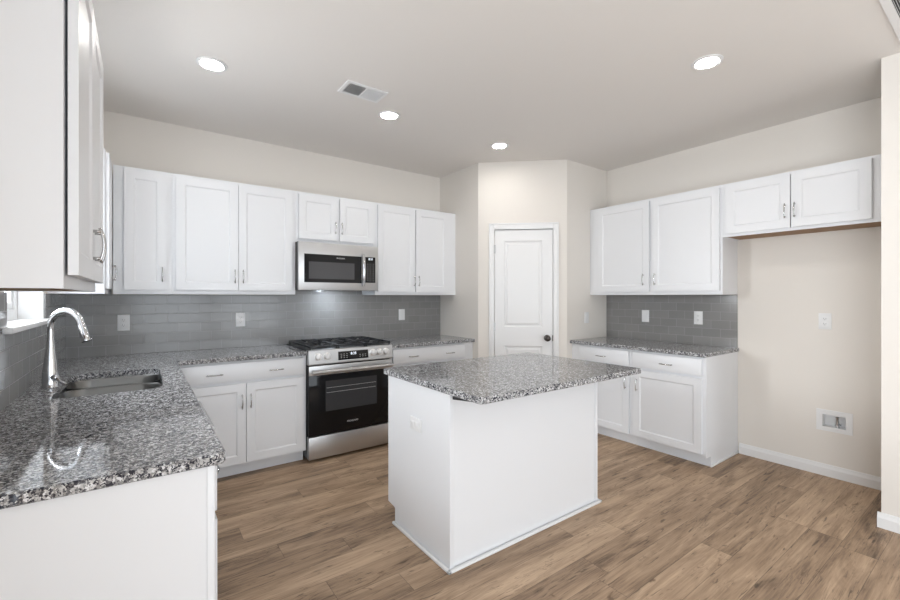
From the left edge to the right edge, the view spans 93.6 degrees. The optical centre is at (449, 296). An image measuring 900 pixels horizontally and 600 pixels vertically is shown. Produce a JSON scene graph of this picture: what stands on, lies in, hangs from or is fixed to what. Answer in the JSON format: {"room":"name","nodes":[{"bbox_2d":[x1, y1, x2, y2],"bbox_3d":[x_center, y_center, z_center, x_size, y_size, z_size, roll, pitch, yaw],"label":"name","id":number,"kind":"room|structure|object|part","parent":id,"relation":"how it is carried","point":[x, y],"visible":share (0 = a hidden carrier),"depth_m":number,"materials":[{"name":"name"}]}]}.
{"room":"kitchen","nodes":[
{"label":"kitchen","id":0,"kind":"room"},
{"bbox_2d":[0,291,50,318],"bbox_3d":[-0.491,-0.024,-0.222,0.150,2.764,8.000,0,0,-36],"label":"wall","id":1,"kind":"structure","parent":0,"point":[0,291],"depth_m":2.40,"materials":[{"name":"white paint"}]},
{"bbox_2d":[2,291,48,333],"bbox_3d":[-2.092,-0.398,2.015,0.187,1.088,0.992,0,0,-36],"label":"window","id":2,"kind":"structure","parent":1,"relation":"in","point":[24,308],"depth_m":2.32,"materials":[{"name":"white paint"}]},
{"bbox_3d":[-2.160,-0.415,1.981,0.024,0.960,0.755,0,0,-36],"label":"sash","id":3,"kind":"part","parent":2,"relation":"part of","materials":[{"name":"white paint"}]},
{"bbox_3d":[-2.159,-0.409,1.982,0.040,1.064,0.845,0,0,-36],"label":"frame","id":4,"kind":"part","parent":2,"relation":"part of","materials":[{"name":"white paint"}]},
{"bbox_3d":[-2.092,0.135,2.015,0.187,0.024,0.992,0,0,-36],"label":"sill","id":5,"kind":"part","parent":2,"relation":"part of","materials":[{"name":"white paint"}]},
{"bbox_2d":[0,292,65,410],"bbox_3d":[-1.970,0.212,1.944,0.008,0.462,2.756,0,0,-36],"label":"backsplash","id":6,"kind":"structure","parent":1,"relation":"attached to","point":[22,353],"depth_m":1.99,"materials":[{"name":"tile"}]},
{"bbox_2d":[0,0,106,291],"bbox_3d":[-1.266,-0.476,1.274,0.357,0.912,0.850,0,0,-36],"label":"upper cabinet","id":7,"kind":"object","parent":1,"relation":"attached to","point":[52,236],"visible":1,"depth_m":0.99,"materials":[{"name":"white paint"}]},
{"bbox_3d":[-1.296,-0.024,1.251,0.280,0.002,0.816,0,0,-36],"label":"panel","id":8,"kind":"part","parent":7,"relation":"part of","materials":[{"name":"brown wood"}]},
{"bbox_3d":[-1.033,-0.482,1.188,0.020,0.857,0.406,0,0,-36],"label":"door","id":9,"kind":"part","parent":7,"relation":"part of","materials":[{"name":"white paint"}]},
{"bbox_3d":[-1.274,-0.482,1.520,0.020,0.857,0.409,0,0,-36],"label":"door","id":10,"kind":"part","parent":7,"relation":"part of","materials":[{"name":"white paint"}]},
{"bbox_3d":[-1.115,-0.165,1.345,0.030,0.111,0.010,0,0,-36],"label":"handle","id":11,"kind":"part","parent":7,"relation":"part of","materials":[{"name":"silver metal"}]},
{"bbox_3d":[-1.150,-0.165,1.391,0.030,0.111,0.010,0,0,-36],"label":"handle","id":12,"kind":"part","parent":7,"relation":"part of","materials":[{"name":"silver metal"}]},
{"bbox_2d":[47,148,117,293],"bbox_3d":[-2.452,-0.476,2.865,0.314,0.912,0.699,0,0,-36],"label":"upper cabinet","id":13,"kind":"object","parent":1,"relation":"attached to","point":[105,288],"visible":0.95,"depth_m":2.67,"materials":[{"name":"white paint"}]},
{"bbox_3d":[-2.256,-0.482,2.795,0.020,0.857,0.324,0,0,-36],"label":"door","id":14,"kind":"part","parent":13,"relation":"part of","materials":[{"name":"white paint"}]},
{"bbox_3d":[-2.315,-0.165,2.918,0.030,0.111,0.010,0,0,-36],"label":"handle","id":15,"kind":"part","parent":13,"relation":"part of","materials":[{"name":"silver metal"}]},
{"bbox_2d":[104,110,494,355],"bbox_3d":[-0.939,-0.024,4.474,4.896,2.764,0.120,0,0,-36],"label":"wall","id":16,"kind":"structure","parent":0,"point":[130,141],"depth_m":3.79,"materials":[{"name":"white paint"}]},
{"bbox_2d":[113,165,171,293],"bbox_3d":[-2.308,-0.476,3.181,0.348,0.912,0.357,0,0,-36],"label":"upper cabinet","id":17,"kind":"object","parent":16,"relation":"attached to","point":[142,198],"visible":1,"depth_m":3.06,"materials":[{"name":"white paint"}]},
{"bbox_3d":[-2.216,-0.482,3.078,0.252,0.857,0.020,0,0,-36],"label":"door","id":18,"kind":"part","parent":17,"relation":"part of","materials":[{"name":"white paint"}]},
{"bbox_2d":[172,173,294,294],"bbox_3d":[-1.801,-0.476,3.551,0.906,0.912,0.357,0,0,-36],"label":"upper cabinet","id":19,"kind":"object","parent":16,"relation":"attached to","point":[228,237],"visible":1,"depth_m":3.39,"materials":[{"name":"white paint"}]},
{"bbox_3d":[-1.895,-0.482,3.311,0.424,0.857,0.020,0,0,-36],"label":"door","id":20,"kind":"part","parent":19,"relation":"part of","materials":[{"name":"white paint"}]},
{"bbox_3d":[-1.549,-0.482,3.563,0.426,0.857,0.020,0,0,-36],"label":"door","id":21,"kind":"part","parent":19,"relation":"part of","materials":[{"name":"white paint"}]},
{"bbox_2d":[66,290,439,357],"bbox_3d":[-1.446,0.101,4.025,3.290,0.686,0.008,0,0,-36],"label":"backsplash","id":22,"kind":"structure","parent":16,"relation":"attached to","point":[158,323],"depth_m":3.70,"materials":[{"name":"tile"}]},
{"bbox_2d":[117,315,129,330],"bbox_3d":[-2.504,0.198,3.243,0.076,0.122,0.010,0,0,-36],"label":"electrical outlet","id":23,"kind":"object","parent":22,"relation":"attached to","point":[123,321],"visible":1,"depth_m":3.24,"materials":[{"name":"white plastic"}]},
{"bbox_2d":[236,313,244,326],"bbox_3d":[-1.846,0.200,3.723,0.076,0.122,0.010,0,0,-36],"label":"electrical outlet","id":24,"kind":"object","parent":22,"relation":"attached to","point":[240,317],"visible":1,"depth_m":3.72,"materials":[{"name":"white plastic"}]},
{"bbox_2d":[399,309,404,319],"bbox_3d":[-0.533,0.196,4.678,0.076,0.122,0.012,0,0,-36],"label":"light switch","id":25,"kind":"object","parent":22,"relation":"attached to","point":[401,311],"visible":1,"depth_m":4.68,"materials":[{"name":"white plastic"}]},
{"bbox_2d":[295,191,374,246],"bbox_3d":[-1.125,-0.708,4.043,0.765,0.448,0.357,0,0,-36],"label":"upper cabinet","id":26,"kind":"object","parent":16,"relation":"attached to","point":[319,218],"visible":0.91,"depth_m":3.90,"materials":[{"name":"white paint"}]},
{"bbox_3d":[-1.191,-0.714,3.824,0.350,0.393,0.020,0,0,-36],"label":"door","id":27,"kind":"part","parent":26,"relation":"part of","materials":[{"name":"white paint"}]},
{"bbox_2d":[295,241,377,290],"bbox_3d":[-1.095,-0.271,3.998,0.763,0.422,0.447,0,0,-36],"label":"microwave oven","id":28,"kind":"object","parent":26,"relation":"attached to","point":[318,266],"visible":1,"depth_m":3.83,"materials":[{"name":"silver metal"}]},
{"bbox_3d":[-1.048,-0.253,3.822,0.534,0.250,0.002,0,0,-36],"label":"door glass","id":29,"kind":"part","parent":28,"relation":"part of","materials":[{"name":"black glass"}]},
{"bbox_3d":[-0.809,-0.252,3.964,0.030,0.308,0.055,0,0,-36],"label":"handle","id":30,"kind":"part","parent":28,"relation":"part of","materials":[{"name":"silver metal"}]},
{"bbox_3d":[-0.763,-0.256,4.030,0.112,0.244,0.002,0,0,-36],"label":"control panel","id":31,"kind":"part","parent":28,"relation":"part of","materials":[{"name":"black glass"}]},
{"bbox_3d":[-0.889,-0.714,4.044,0.346,0.393,0.020,0,0,-36],"label":"door","id":32,"kind":"part","parent":26,"relation":"part of","materials":[{"name":"white paint"}]},
{"bbox_2d":[362,202,454,294],"bbox_3d":[-0.414,-0.476,4.561,0.991,0.912,0.357,0,0,-36],"label":"upper cabinet","id":33,"kind":"object","parent":16,"relation":"attached to","point":[416,247],"visible":0.98,"depth_m":4.41,"materials":[{"name":"white paint"}]},
{"bbox_3d":[-0.542,-0.482,4.297,0.426,0.857,0.020,0,0,-36],"label":"door","id":34,"kind":"part","parent":33,"relation":"part of","materials":[{"name":"white paint"}]},
{"bbox_3d":[-0.193,-0.482,4.551,0.412,0.857,0.020,0,0,-36],"label":"door","id":35,"kind":"part","parent":33,"relation":"part of","materials":[{"name":"white paint"}]},
{"bbox_2d":[440,163,477,357],"bbox_3d":[0.130,-0.024,4.743,0.100,2.764,0.703,0,0,-36],"label":"wall","id":36,"kind":"structure","parent":0,"point":[458,189],"depth_m":4.65,"materials":[{"name":"white paint"}]},
{"bbox_2d":[92,0,899,177],"bbox_3d":[1.451,-1.456,1.193,4.896,0.100,8.240,0,0,-36],"label":"ceiling","id":37,"kind":"structure","parent":0,"point":[606,85],"depth_m":2.65,"materials":[{"name":"white paint"}]},
{"bbox_2d":[196,56,227,71],"bbox_3d":[-1.437,-1.401,2.551,0.168,0.008,0.168,0,0,-36],"label":"recessed light","id":38,"kind":"object","parent":37,"relation":"in","point":[209,63],"visible":1,"depth_m":2.54,"materials":[{"name":"white paint"}]},
{"bbox_2d":[338,80,388,102],"bbox_3d":[-0.594,-1.401,2.892,0.294,0.010,0.180,0,0,-36],"label":"ceiling vent","id":39,"kind":"object","parent":37,"relation":"in","point":[352,88],"visible":1,"depth_m":2.88,"materials":[{"name":"white metal"}]},
{"bbox_2d":[378,110,399,119],"bbox_3d":[-0.472,-1.401,3.267,0.168,0.008,0.168,0,0,-36],"label":"recessed light","id":40,"kind":"object","parent":37,"relation":"in","point":[386,114],"visible":1,"depth_m":3.26,"materials":[{"name":"white paint"}]},
{"bbox_2d":[490,142,508,148],"bbox_3d":[0.460,-1.401,3.925,0.168,0.008,0.168,0,0,-36],"label":"recessed light","id":41,"kind":"object","parent":37,"relation":"in","point":[499,145],"visible":1,"depth_m":3.91,"materials":[{"name":"white paint"}]},
{"bbox_2d":[691,54,723,69],"bbox_3d":[1.539,-1.401,2.530,0.168,0.008,0.168,0,0,-36],"label":"recessed light","id":42,"kind":"object","parent":37,"relation":"in","point":[708,61],"visible":1,"depth_m":2.52,"materials":[{"name":"white paint"}]},
{"bbox_2d":[879,0,899,40],"bbox_3d":[2.380,-1.402,1.875,0.760,0.008,0.610,0,0,-36],"label":"ceiling vent","id":43,"kind":"object","parent":37,"relation":"in","point":[891,8],"visible":1,"depth_m":2.08,"materials":[{"name":"white paint"}]},
{"bbox_2d":[478,159,566,357],"bbox_3d":[0.753,-0.024,4.426,0.908,2.764,0.100,0,0,7],"label":"wall","id":44,"kind":"structure","parent":0,"point":[514,191],"depth_m":4.38,"materials":[{"name":"white paint"}]},
{"bbox_2d":[494,229,552,355],"bbox_3d":[0.756,0.325,4.358,0.613,2.041,0.115,0,0,7],"label":"door","id":45,"kind":"structure","parent":44,"relation":"in","point":[523,323],"depth_m":4.38,"materials":[{"name":"white paint"}]},
{"bbox_3d":[0.995,0.423,4.311,0.066,0.066,0.079,0,0,7],"label":"knob","id":46,"kind":"part","parent":45,"relation":"part of","materials":[{"name":"brown metal"}]},
{"bbox_2d":[489,222,558,356],"bbox_3d":[0.765,0.297,4.415,0.712,2.122,0.117,0,0,7],"label":"door frame","id":47,"kind":"structure","parent":44,"relation":"attached to","point":[543,225],"depth_m":4.35,"materials":[{"name":"white paint"}]},
{"bbox_2d":[215,433,899,599],"bbox_3d":[1.451,1.388,1.193,4.896,0.060,8.240,0,0,-36],"label":"floor","id":48,"kind":"structure","parent":0,"point":[664,526],"depth_m":2.33,"materials":[{"name":"brown wood"}]},
{"bbox_2d":[0,465,219,599],"bbox_3d":[-1.032,0.917,1.211,0.660,0.881,0.438,0,0,-36],"label":"base cabinet","id":49,"kind":"object","parent":48,"relation":"on","point":[153,538],"visible":0.79,"depth_m":1.08,"materials":[{"name":"white paint"}]},
{"bbox_3d":[-0.804,0.560,1.389,0.020,0.132,0.388,0,0,-36],"label":"drawer","id":50,"kind":"part","parent":49,"relation":"part of","materials":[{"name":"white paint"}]},
{"bbox_3d":[-0.804,0.948,1.389,0.020,0.596,0.388,0,0,-36],"label":"door","id":51,"kind":"part","parent":49,"relation":"part of","materials":[{"name":"white paint"}]},
{"bbox_2d":[180,355,305,478],"bbox_3d":[-1.711,0.917,3.427,0.901,0.881,0.662,0,0,-36],"label":"base cabinet","id":52,"kind":"object","parent":48,"relation":"on","point":[256,408],"visible":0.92,"depth_m":3.23,"materials":[{"name":"white paint"}]},
{"bbox_2d":[0,344,306,509],"bbox_3d":[-1.351,0.460,2.394,1.538,0.032,2.756,0,0,-36],"label":"countertop","id":53,"kind":"structure","parent":52,"relation":"on","point":[51,447],"depth_m":1.39,"materials":[{"name":"stone"}]},
{"bbox_2d":[41,308,91,389],"bbox_3d":[-1.855,0.248,2.053,0.244,0.391,0.071,0,0,1],"label":"faucet","id":54,"kind":"object","parent":53,"relation":"on","point":[50,374],"visible":1,"depth_m":2.04,"materials":[{"name":"silver metal"}]},
{"bbox_3d":[-1.887,0.400,2.036,0.069,0.051,0.032,0,0,11],"label":"lever","id":55,"kind":"part","parent":54,"relation":"part of","materials":[{"name":"silver metal"}]},
{"bbox_3d":[-1.862,0.131,2.048,0.192,0.158,0.029,0,0,6],"label":"spout","id":56,"kind":"part","parent":54,"relation":"part of","materials":[{"name":"silver metal"}]},
{"bbox_2d":[58,374,161,397],"bbox_3d":[-1.774,0.573,2.233,0.412,0.192,0.710,0,0,-36],"label":"sink","id":57,"kind":"object","parent":53,"relation":"in","point":[148,381],"visible":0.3,"depth_m":2.35,"materials":[{"name":"silver metal"}]},
{"bbox_3d":[-1.681,0.573,2.107,0.412,0.192,0.397,0,0,-36],"label":"bowl","id":58,"kind":"part","parent":57,"relation":"part of","materials":[{"name":"silver metal"}]},
{"bbox_3d":[-1.895,0.573,2.400,0.412,0.192,0.299,0,0,-36],"label":"bowl","id":59,"kind":"part","parent":57,"relation":"part of","materials":[{"name":"silver metal"}]},
{"bbox_3d":[-1.716,0.948,3.064,0.430,0.596,0.020,0,0,-36],"label":"door","id":60,"kind":"part","parent":52,"relation":"part of","materials":[{"name":"white paint"}]},
{"bbox_3d":[-1.541,0.560,3.192,0.862,0.132,0.020,0,0,-36],"label":"drawer","id":61,"kind":"part","parent":52,"relation":"part of","materials":[{"name":"white paint"}]},
{"bbox_3d":[-1.366,0.948,3.319,0.428,0.596,0.020,0,0,-36],"label":"door","id":62,"kind":"part","parent":52,"relation":"part of","materials":[{"name":"white paint"}]},
{"bbox_2d":[286,336,392,460],"bbox_3d":[-1.015,0.879,3.892,0.763,0.957,0.709,0,0,-36],"label":"gas range","id":63,"kind":"object","parent":48,"relation":"on","point":[347,383],"visible":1,"depth_m":3.63,"materials":[{"name":"silver metal"}]},
{"bbox_3d":[-1.071,0.492,3.454,0.062,0.062,0.037,0,0,-36],"label":"knob","id":64,"kind":"part","parent":63,"relation":"part of","materials":[{"name":"silver metal"}]},
{"bbox_3d":[-1.011,0.492,3.498,0.062,0.062,0.037,0,0,-36],"label":"knob","id":65,"kind":"part","parent":63,"relation":"part of","materials":[{"name":"silver metal"}]},
{"bbox_2d":[286,341,385,352],"bbox_3d":[-1.034,0.448,3.919,0.763,0.020,0.643,0,0,-36],"label":"cooktop","id":66,"kind":"object","parent":63,"relation":"in","point":[366,347],"depth_m":3.68,"materials":[{"name":"black metal"}]},
{"bbox_3d":[-0.855,1.241,3.672,0.757,0.182,0.052,0,0,-36],"label":"storage drawer","id":67,"kind":"part","parent":63,"relation":"part of","materials":[{"name":"silver metal"}]},
{"bbox_3d":[-0.855,0.855,3.673,0.757,0.575,0.050,0,0,-36],"label":"oven door","id":68,"kind":"part","parent":63,"relation":"part of","materials":[{"name":"black glass"}]},
{"bbox_3d":[-0.852,0.497,3.668,0.763,0.121,0.065,0,0,-36],"label":"control panel","id":69,"kind":"part","parent":63,"relation":"part of","materials":[{"name":"silver metal"}]},
{"bbox_3d":[-0.839,0.607,3.651,0.757,0.078,0.006,0,0,-36],"label":"door trim","id":70,"kind":"part","parent":63,"relation":"part of","materials":[{"name":"silver metal"}]},
{"bbox_3d":[-0.822,0.616,3.627,0.723,0.031,0.053,0,0,-36],"label":"oven handle","id":71,"kind":"part","parent":63,"relation":"part of","materials":[{"name":"silver metal"}]},
{"bbox_3d":[-0.677,0.492,3.741,0.062,0.062,0.037,0,0,-36],"label":"knob","id":72,"kind":"part","parent":63,"relation":"part of","materials":[{"name":"silver metal"}]},
{"bbox_3d":[-0.625,0.492,3.779,0.062,0.062,0.037,0,0,-36],"label":"knob","id":73,"kind":"part","parent":63,"relation":"part of","materials":[{"name":"silver metal"}]},
{"bbox_3d":[-0.573,0.492,3.817,0.062,0.062,0.037,0,0,-36],"label":"knob","id":74,"kind":"part","parent":63,"relation":"part of","materials":[{"name":"silver metal"}]},
{"bbox_2d":[390,342,472,366],"bbox_3d":[-0.324,0.917,4.438,0.991,0.881,0.662,0,0,-36],"label":"base cabinet","id":75,"kind":"object","parent":48,"relation":"on","point":[405,356],"visible":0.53,"depth_m":4.18,"materials":[{"name":"white paint"}]},
{"bbox_2d":[370,334,474,347],"bbox_3d":[-0.328,0.460,4.444,0.990,0.032,0.647,0,0,-36],"label":"countertop","id":76,"kind":"structure","parent":75,"relation":"on","point":[426,340],"depth_m":4.32,"materials":[{"name":"stone"}]},
{"bbox_2d":[388,375,601,574],"bbox_3d":[0.344,0.917,2.642,1.252,0.881,0.867,0,0,-36],"label":"kitchen island","id":77,"kind":"object","parent":48,"relation":"on","point":[468,482],"visible":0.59,"depth_m":2.34,"materials":[{"name":"white paint"}]},
{"bbox_2d":[410,415,421,432],"bbox_3d":[-0.190,0.706,2.342,0.006,0.072,0.116,0,0,-36],"label":"outlet plate","id":78,"kind":"object","parent":77,"relation":"attached to","point":[415,420],"depth_m":2.34,"materials":[{"name":"white plastic"}]},
{"bbox_3d":[-0.188,0.917,2.355,0.010,0.881,0.642,0,0,-36],"label":"panel","id":79,"kind":"part","parent":77,"relation":"part of","materials":[{"name":"white paint"}]},
{"bbox_3d":[0.329,1.350,2.662,1.252,0.015,0.584,0,0,-36],"label":"shoe moulding","id":80,"kind":"part","parent":77,"relation":"part of","materials":[{"name":"white paint"}]},
{"bbox_2d":[384,352,640,403],"bbox_3d":[0.382,0.460,2.626,1.305,0.032,0.955,0,0,-36],"label":"island countertop","id":81,"kind":"structure","parent":77,"relation":"on","point":[482,380],"depth_m":2.42,"materials":[{"name":"stone"}]},
{"bbox_3d":[0.482,0.917,2.452,1.186,0.881,0.010,0,0,-36],"label":"panel","id":82,"kind":"part","parent":77,"relation":"part of","materials":[{"name":"white paint"}]},
{"bbox_2d":[572,343,635,443],"bbox_3d":[1.681,0.917,4.267,0.662,0.881,0.657,0,0,-36],"label":"base cabinet","id":83,"kind":"object","parent":48,"relation":"on","point":[614,395],"visible":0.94,"depth_m":3.98,"materials":[{"name":"white paint"}]},
{"bbox_3d":[1.471,0.560,4.063,0.020,0.132,0.532,0,0,-36],"label":"drawer","id":84,"kind":"part","parent":83,"relation":"part of","materials":[{"name":"white paint"}]},
{"bbox_3d":[1.471,0.948,4.062,0.020,0.596,0.534,0,0,-36],"label":"door","id":85,"kind":"part","parent":83,"relation":"part of","materials":[{"name":"white paint"}]},
{"bbox_2d":[632,350,738,466],"bbox_3d":[2.064,0.917,3.743,0.662,0.881,0.640,0,0,-36],"label":"base cabinet","id":86,"kind":"object","parent":48,"relation":"on","point":[685,407],"visible":1,"depth_m":3.52,"materials":[{"name":"white paint"}]},
{"bbox_2d":[570,337,738,357],"bbox_3d":[1.875,0.460,4.013,0.647,0.032,1.296,0,0,-36],"label":"countertop","id":87,"kind":"structure","parent":86,"relation":"on","point":[696,350],"depth_m":3.78,"materials":[{"name":"stone"}]},
{"bbox_3d":[1.823,0.560,3.579,0.020,0.132,0.580,0,0,-36],"label":"drawer","id":88,"kind":"part","parent":86,"relation":"part of","materials":[{"name":"white paint"}]},
{"bbox_3d":[1.825,0.948,3.577,0.020,0.596,0.574,0,0,-36],"label":"door","id":89,"kind":"part","parent":86,"relation":"part of","materials":[{"name":"white paint"}]},
{"bbox_3d":[2.263,0.917,3.511,0.612,0.881,0.010,0,0,-36],"label":"panel","id":90,"kind":"part","parent":86,"relation":"part of","materials":[{"name":"white paint"}]},
{"bbox_3d":[2.296,1.349,3.522,0.544,0.018,0.010,0,0,-36],"label":"shoe moulding","id":91,"kind":"part","parent":86,"relation":"part of","materials":[{"name":"white paint"}]},
{"bbox_2d":[567,160,606,357],"bbox_3d":[1.447,-0.024,4.566,0.689,2.764,0.100,0,0,-36],"label":"wall","id":92,"kind":"structure","parent":0,"point":[586,185],"depth_m":4.46,"materials":[{"name":"white paint"}]},
{"bbox_2d":[584,312,588,322],"bbox_3d":[1.458,0.220,4.505,0.072,0.118,0.012,0,0,-36],"label":"light switch","id":93,"kind":"object","parent":92,"relation":"attached to","point":[586,314],"visible":1,"depth_m":4.50,"materials":[{"name":"white plastic"}]},
{"bbox_2d":[607,97,880,476],"bbox_3d":[3.381,-0.024,2.599,0.120,2.764,8.000,0,0,-36],"label":"wall","id":94,"kind":"structure","parent":0,"point":[789,367],"depth_m":3.32,"materials":[{"name":"white paint"}]},
{"bbox_2d":[590,185,736,294],"bbox_3d":[1.989,-0.476,4.104,0.357,0.912,1.283,0,0,-36],"label":"upper cabinet","id":95,"kind":"object","parent":94,"relation":"attached to","point":[674,244],"visible":1,"depth_m":3.89,"materials":[{"name":"white paint"}]},
{"bbox_3d":[1.725,-0.482,4.232,0.020,0.857,0.558,0,0,-36],"label":"door","id":96,"kind":"part","parent":95,"relation":"part of","materials":[{"name":"white paint"}]},
{"bbox_3d":[2.075,-0.482,3.751,0.020,0.857,0.576,0,0,-36],"label":"door","id":97,"kind":"part","parent":95,"relation":"part of","materials":[{"name":"white paint"}]},
{"bbox_2d":[606,295,737,347],"bbox_3d":[2.131,0.212,4.207,0.008,0.462,1.284,0,0,-36],"label":"backsplash","id":98,"kind":"structure","parent":94,"relation":"attached to","point":[671,317],"depth_m":4.12,"materials":[{"name":"tile"}]},
{"bbox_2d":[642,310,648,321],"bbox_3d":[2.011,0.197,4.353,0.012,0.122,0.076,0,0,-36],"label":"light switch","id":99,"kind":"object","parent":98,"relation":"attached to","point":[645,313],"visible":1,"depth_m":4.35,"materials":[{"name":"white plastic"}]},
{"bbox_2d":[694,311,702,324],"bbox_3d":[2.314,0.195,3.939,0.010,0.122,0.076,0,0,-36],"label":"electrical outlet","id":100,"kind":"object","parent":98,"relation":"attached to","point":[698,315],"visible":1,"depth_m":3.94,"materials":[{"name":"white plastic"}]},
{"bbox_2d":[723,154,880,239],"bbox_3d":[2.654,-0.713,3.191,0.357,0.438,0.974,0,0,-36],"label":"upper cabinet","id":101,"kind":"object","parent":94,"relation":"attached to","point":[845,195],"visible":0.96,"depth_m":3.07,"materials":[{"name":"white paint"}]},
{"bbox_3d":[2.399,-0.715,3.307,0.020,0.398,0.427,0,0,-36],"label":"door","id":102,"kind":"part","parent":101,"relation":"part of","materials":[{"name":"white paint"}]},
{"bbox_3d":[2.683,-0.498,3.212,0.284,0.002,0.940,0,0,-36],"label":"panel","id":103,"kind":"part","parent":101,"relation":"part of","materials":[{"name":"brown wood"}]},
{"bbox_3d":[2.654,-0.715,2.956,0.020,0.398,0.426,0,0,-36],"label":"door","id":104,"kind":"part","parent":101,"relation":"part of","materials":[{"name":"white paint"}]},
{"bbox_2d":[739,443,880,489],"bbox_3d":[2.800,1.314,3.281,0.016,0.088,0.969,0,0,-36],"label":"baseboard","id":105,"kind":"structure","parent":94,"relation":"attached to","point":[871,481],"depth_m":3.26,"materials":[{"name":"white paint"}]},
{"bbox_2d":[819,313,831,329],"bbox_3d":[2.852,0.186,3.215,0.010,0.122,0.076,0,0,-36],"label":"electrical outlet","id":106,"kind":"object","parent":94,"relation":"attached to","point":[825,319],"visible":1,"depth_m":3.21,"materials":[{"name":"white plastic"}]},
{"bbox_2d":[816,408,852,435],"bbox_3d":[2.913,0.937,3.195,0.076,0.160,0.206,0,0,-36],"label":"box","id":107,"kind":"object","parent":94,"relation":"attached to","point":[827,420],"visible":1,"depth_m":3.19,"materials":[{"name":"white plastic"}]},
{"bbox_2d":[881,53,899,517],"bbox_3d":[4.115,-0.024,0.911,0.678,2.764,4.407,0,0,-36],"label":"wall","id":108,"kind":"structure","parent":0,"point":[890,65],"depth_m":2.46,"materials":[{"name":"white paint"}]},
{"bbox_2d":[877,511,899,533],"bbox_3d":[3.824,1.314,0.721,0.016,0.088,4.403,0,0,-36],"label":"baseboard","id":109,"kind":"structure","parent":108,"relation":"attached to","point":[885,521],"depth_m":2.46,"materials":[{"name":"white paint"}]}
]}

